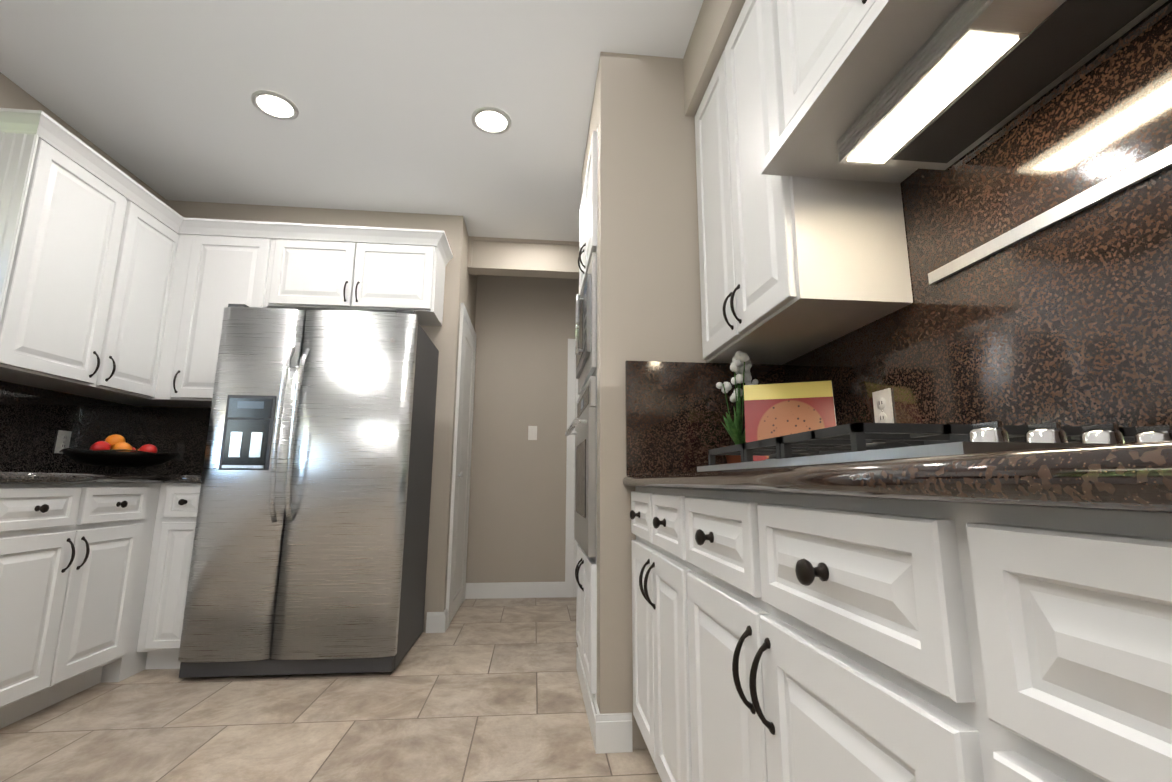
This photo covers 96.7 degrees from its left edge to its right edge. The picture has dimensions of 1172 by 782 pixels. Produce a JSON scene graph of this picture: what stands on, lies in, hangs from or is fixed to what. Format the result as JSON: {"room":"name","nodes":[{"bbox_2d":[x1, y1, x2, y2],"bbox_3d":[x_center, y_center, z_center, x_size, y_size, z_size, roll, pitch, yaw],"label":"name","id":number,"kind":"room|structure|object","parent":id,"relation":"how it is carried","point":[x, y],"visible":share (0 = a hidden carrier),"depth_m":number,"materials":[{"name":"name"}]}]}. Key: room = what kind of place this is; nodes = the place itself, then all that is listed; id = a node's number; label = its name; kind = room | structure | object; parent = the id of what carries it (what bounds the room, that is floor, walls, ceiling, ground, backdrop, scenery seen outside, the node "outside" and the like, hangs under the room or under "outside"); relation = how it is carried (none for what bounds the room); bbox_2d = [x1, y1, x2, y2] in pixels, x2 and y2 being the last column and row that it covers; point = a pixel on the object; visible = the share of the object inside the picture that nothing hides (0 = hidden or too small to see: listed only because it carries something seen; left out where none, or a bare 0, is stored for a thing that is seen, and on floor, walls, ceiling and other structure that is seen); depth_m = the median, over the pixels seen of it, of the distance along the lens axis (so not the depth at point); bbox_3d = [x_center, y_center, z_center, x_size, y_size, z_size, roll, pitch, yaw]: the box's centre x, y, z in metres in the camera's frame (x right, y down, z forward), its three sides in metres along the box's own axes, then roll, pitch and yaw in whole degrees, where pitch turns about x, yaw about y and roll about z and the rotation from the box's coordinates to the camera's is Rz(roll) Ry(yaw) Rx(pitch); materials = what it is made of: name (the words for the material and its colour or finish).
{"room":"kitchen","nodes":[
{"label":"kitchen","id":0,"kind":"room"},
{"bbox_2d":[0,72,166,405],"bbox_3d":[-2.494,-0.514,-0.195,0.145,2.700,6.880,1,-10,-5],"label":"wall","id":1,"kind":"structure","parent":0,"point":[13,95],"depth_m":2.51,"materials":[{"name":"paint"}]},
{"bbox_2d":[0,108,135,391],"bbox_3d":[-2.501,-0.594,2.351,0.318,1.066,0.512,1,-10,-5],"label":"upper cabinet","id":2,"kind":"object","parent":1,"relation":"attached to","point":[117,285],"depth_m":2.30,"materials":[{"name":"white wood"}]},
{"bbox_2d":[0,381,210,474],"bbox_3d":[-2.248,0.035,1.612,0.999,0.414,3.192,1,-10,-5],"label":"backsplash","id":3,"kind":"structure","parent":1,"relation":"attached to","point":[33,420],"depth_m":2.81,"materials":[{"name":"stone"}]},
{"bbox_2d":[54,430,71,453],"bbox_3d":[-2.687,0.263,2.679,0.008,0.116,0.072,1,-10,-5],"label":"electrical outlet","id":4,"kind":"object","parent":3,"relation":"attached to","point":[63,440],"visible":0.92,"depth_m":2.67,"materials":[{"name":"grey plastic"}]},
{"bbox_2d":[43,184,179,403],"bbox_3d":[-2.546,-0.514,2.810,0.318,1.066,0.424,1,-10,-5],"label":"upper cabinet","id":5,"kind":"object","parent":1,"relation":"attached to","point":[154,230],"depth_m":2.81,"materials":[{"name":"white wood"}]},
{"bbox_2d":[138,200,476,631],"bbox_3d":[-1.933,0.193,3.817,2.055,2.700,1.120,1,-10,-5],"label":"wall","id":6,"kind":"structure","parent":0,"point":[460,286],"depth_m":3.44,"materials":[{"name":"paint"}]},
{"bbox_2d":[156,216,275,406],"bbox_3d":[-2.166,-0.448,3.170,0.550,1.066,0.318,1,-10,-5],"label":"upper cabinet","id":7,"kind":"object","parent":6,"relation":"attached to","point":[220,263],"depth_m":3.04,"materials":[{"name":"white wood"}]},
{"bbox_2d":[268,224,447,325],"bbox_3d":[-1.413,-0.712,3.291,0.960,0.496,0.318,1,-10,-5],"label":"upper cabinet","id":8,"kind":"object","parent":6,"relation":"attached to","point":[315,266],"depth_m":3.14,"materials":[{"name":"white wood"}]},
{"bbox_2d":[426,582,632,753],"bbox_3d":[-0.445,1.352,2.897,0.973,0.115,2.416,1,-10,-5],"label":"baseboard","id":9,"kind":"structure","parent":6,"relation":"attached to","point":[611,732],"depth_m":3.12,"materials":[{"name":"white wood"}]},
{"bbox_2d":[0,597,661,781],"bbox_3d":[-0.633,1.004,0.295,4.120,0.100,8.000,1,-10,-5],"label":"floor","id":10,"kind":"structure","parent":0,"point":[484,690],"depth_m":1.94,"materials":[{"name":"tile"}]},
{"bbox_2d":[0,483,155,728],"bbox_3d":[-2.342,0.797,1.995,0.628,0.876,0.778,1,-10,-5],"label":"base cabinet","id":11,"kind":"object","parent":10,"relation":"on","point":[94,578],"depth_m":2.05,"materials":[{"name":"white wood"}]},
{"bbox_2d":[0,472,201,483],"bbox_3d":[-2.177,0.260,1.580,0.853,0.039,3.192,1,-10,-5],"label":"countertop","id":12,"kind":"structure","parent":11,"relation":"on","point":[17,477],"depth_m":2.10,"materials":[{"name":"stone"}]},
{"bbox_2d":[59,434,178,474],"bbox_3d":[-2.304,0.317,2.595,0.412,0.197,0.519,1,-10,-5],"label":"fruit bowl","id":13,"kind":"object","parent":12,"relation":"on","point":[119,454],"visible":0.96,"depth_m":2.48,"materials":[{"name":"metal"}]},
{"bbox_2d":[128,483,159,676],"bbox_3d":[-2.424,0.923,2.714,0.608,0.876,0.692,1,-10,-5],"label":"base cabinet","id":14,"kind":"object","parent":10,"relation":"on","point":[157,484],"depth_m":2.48,"materials":[{"name":"white wood"}]},
{"bbox_2d":[132,483,200,674],"bbox_3d":[-2.002,0.938,2.786,0.241,0.876,0.628,1,-10,-5],"label":"base cabinet","id":15,"kind":"object","parent":10,"relation":"on","point":[162,608],"depth_m":2.49,"materials":[{"name":"white wood"}]},
{"bbox_2d":[178,304,438,677],"bbox_3d":[-1.387,0.493,2.815,0.945,1.768,0.787,1,-10,-5],"label":"refrigerator","id":16,"kind":"object","parent":10,"relation":"on","point":[310,549],"visible":1,"depth_m":2.50,"materials":[{"name":"grey metal"}]},
{"bbox_2d":[575,127,597,733],"bbox_3d":[0.293,0.104,2.433,0.672,2.420,0.698,1,-10,-5],"label":"tall cabinet","id":17,"kind":"object","parent":10,"relation":"on","point":[586,607],"visible":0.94,"depth_m":2.23,"materials":[{"name":"white wood"}]},
{"bbox_2d":[565,376,595,556],"bbox_3d":[0.258,0.347,2.387,0.679,0.699,0.674,1,-10,-5],"label":"wall oven","id":18,"kind":"object","parent":17,"relation":"in","point":[584,423],"visible":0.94,"depth_m":2.11,"materials":[{"name":"grey metal"}]},
{"bbox_2d":[575,252,596,394],"bbox_3d":[0.186,-0.277,2.489,0.491,0.494,0.674,1,-10,-5],"label":"built-in microwave","id":19,"kind":"object","parent":17,"relation":"in","point":[585,340],"visible":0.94,"depth_m":2.23,"materials":[{"name":"grey metal"}]},
{"bbox_2d":[630,487,681,781],"bbox_3d":[0.501,0.732,1.531,0.620,0.876,0.688,1,-10,-5],"label":"base cabinet","id":20,"kind":"object","parent":10,"relation":"on","point":[654,577],"depth_m":1.47,"materials":[{"name":"white wood"}]},
{"bbox_2d":[674,489,945,781],"bbox_3d":[0.574,0.603,0.796,0.620,0.876,0.810,1,-10,-5],"label":"base cabinet","id":21,"kind":"object","parent":10,"relation":"on","point":[787,638],"depth_m":0.68,"materials":[{"name":"white wood"}]},
{"bbox_2d":[918,501,1171,781],"bbox_3d":[0.643,0.482,0.105,0.620,0.876,0.600,1,-10,-5],"label":"base cabinet","id":22,"kind":"object","parent":10,"relation":"on","point":[1051,628],"depth_m":0.36,"materials":[{"name":"white wood"}]},
{"bbox_2d":[623,441,1171,513],"bbox_3d":[0.602,0.091,0.526,0.655,0.039,2.898,1,-10,-5],"label":"countertop","id":23,"kind":"structure","parent":22,"relation":"on","point":[1132,477],"depth_m":0.38,"materials":[{"name":"brown stone"}]},
{"bbox_2d":[716,351,757,463],"bbox_3d":[0.546,0.083,1.831,0.163,0.426,0.198,1,-10,-5],"label":"potted plant","id":24,"kind":"object","parent":23,"relation":"on","point":[740,365],"visible":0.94,"depth_m":1.81,"materials":[{"name":"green plant"}]},
{"bbox_2d":[744,381,835,460],"bbox_3d":[0.624,0.111,1.596,0.261,0.289,0.135,-3,-11,19],"label":"cookbook","id":25,"kind":"object","parent":23,"relation":"on","point":[777,410],"visible":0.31,"depth_m":1.62,"materials":[{"name":"paper"}]},
{"bbox_2d":[697,421,1171,470],"bbox_3d":[0.558,0.103,0.857,0.533,0.050,0.760,1,-10,-5],"label":"gas cooktop","id":26,"kind":"object","parent":23,"relation":"in","point":[857,442],"visible":0.62,"depth_m":0.66,"materials":[{"name":"silver metal"}]},
{"bbox_2d":[0,0,703,241],"bbox_3d":[-0.617,-1.754,0.779,4.120,0.100,8.000,1,-10,-5],"label":"ceiling","id":27,"kind":"structure","parent":0,"point":[387,98],"depth_m":2.45,"materials":[{"name":"paint"}]},
{"bbox_2d":[251,90,298,119],"bbox_3d":[-1.517,-1.391,2.544,0.200,0.008,0.200,1,-10,-5],"label":"recessed light","id":28,"kind":"object","parent":27,"relation":"in","point":[274,105],"visible":1,"depth_m":2.54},
{"bbox_2d":[471,107,510,134],"bbox_3d":[-0.479,-1.368,2.643,0.200,0.008,0.200,1,-10,-5],"label":"recessed light","id":29,"kind":"object","parent":27,"relation":"in","point":[492,120],"visible":1,"depth_m":2.64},
{"bbox_2d":[683,0,745,116],"bbox_3d":[0.862,-1.743,-0.300,0.380,0.278,5.200,1,-10,-5],"label":"soffit","id":30,"kind":"structure","parent":27,"relation":"attached to","point":[713,29],"depth_m":1.96,"materials":[{"name":"paint"}]},
{"bbox_2d":[466,275,578,582],"bbox_3d":[0.045,0.317,4.461,2.010,2.700,0.200,1,-10,-5],"label":"wall","id":31,"kind":"structure","parent":0,"point":[524,329],"depth_m":4.30,"materials":[{"name":"paint"}]},
{"bbox_2d":[446,303,475,627],"bbox_3d":[-0.895,0.498,3.790,0.020,2.100,0.810,1,-10,-5],"label":"door frame","id":32,"kind":"structure","parent":31,"relation":"attached to","point":[463,312],"depth_m":3.45,"materials":[{"name":"white wood"}]},
{"bbox_2d":[450,317,474,621],"bbox_3d":[-0.878,0.531,3.786,0.049,2.026,0.674,1,-10,-5],"label":"hall door","id":33,"kind":"structure","parent":31,"relation":"in","point":[459,547],"depth_m":3.75,"materials":[{"name":"white wood"}]},
{"bbox_2d":[528,426,536,439],"bbox_3d":[-0.440,0.346,4.298,0.072,0.116,0.011,1,-10,-5],"label":"light switch","id":34,"kind":"object","parent":31,"relation":"attached to","point":[532,432],"visible":1,"depth_m":4.30,"materials":[{"name":"white plastic"}]},
{"bbox_2d":[565,339,575,596],"bbox_3d":[0.338,0.600,4.328,1.000,2.100,0.020,1,-10,-5],"label":"door frame","id":35,"kind":"structure","parent":31,"relation":"attached to","point":[570,502],"depth_m":4.25,"materials":[{"name":"white wood"}]},
{"bbox_2d":[574,379,579,596],"bbox_3d":[0.315,0.627,4.294,0.810,2.026,0.069,1,-10,-5],"label":"door","id":36,"kind":"structure","parent":31,"relation":"in","point":[575,553],"depth_m":4.15,"materials":[{"name":"white wood"}]},
{"bbox_2d":[467,236,578,278],"bbox_3d":[0.015,-1.005,4.029,1.810,0.246,0.135,1,-10,-5],"label":"header beam","id":37,"kind":"structure","parent":0,"point":[520,257],"depth_m":3.93,"materials":[{"name":"paint"}]},
{"bbox_2d":[582,52,705,749],"bbox_3d":[0.379,-0.032,2.464,0.740,2.700,0.900,1,-10,-5],"label":"wall","id":38,"kind":"structure","parent":0,"point":[648,290],"depth_m":2.07,"materials":[{"name":"paint"}]},
{"bbox_3d":[1.186,-0.352,0.611,0.500,2.700,7.800,1,-10,-5],"label":"wall","id":39,"kind":"structure","parent":0,"visible":0},
{"bbox_2d":[695,0,912,364],"bbox_3d":[0.647,-0.695,1.773,0.323,1.070,0.730,1,-10,-5],"label":"upper cabinet","id":40,"kind":"object","parent":39,"relation":"attached to","point":[803,250],"depth_m":1.48,"materials":[{"name":"white wood"}]},
{"bbox_2d":[771,0,962,139],"bbox_3d":[0.723,-1.046,1.067,0.323,0.620,0.790,1,-10,-5],"label":"upper cabinet","id":41,"kind":"object","parent":39,"relation":"attached to","point":[833,58],"depth_m":1.11,"materials":[{"name":"white wood"}]},
{"bbox_2d":[837,0,1167,169],"bbox_3d":[0.749,-0.604,0.948,0.270,0.059,0.580,1,-10,-5],"label":"under-cabinet range hood","id":42,"kind":"object","parent":41,"relation":"attached to","point":[969,76],"visible":1,"depth_m":0.95,"materials":[{"name":"silver metal"}]},
{"bbox_2d":[625,0,1171,475],"bbox_3d":[0.611,-0.364,0.606,0.643,0.884,2.898,1,-10,-5],"label":"backsplash","id":43,"kind":"structure","parent":39,"relation":"attached to","point":[1039,238],"depth_m":1.03,"materials":[{"name":"brown stone"}]},
{"bbox_2d":[872,388,893,422],"bbox_3d":[0.821,0.055,1.442,0.008,0.116,0.072,1,-10,-5],"label":"electrical outlet","id":44,"kind":"object","parent":43,"relation":"attached to","point":[882,406],"visible":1,"depth_m":1.44,"materials":[{"name":"grey plastic"}]}
]}

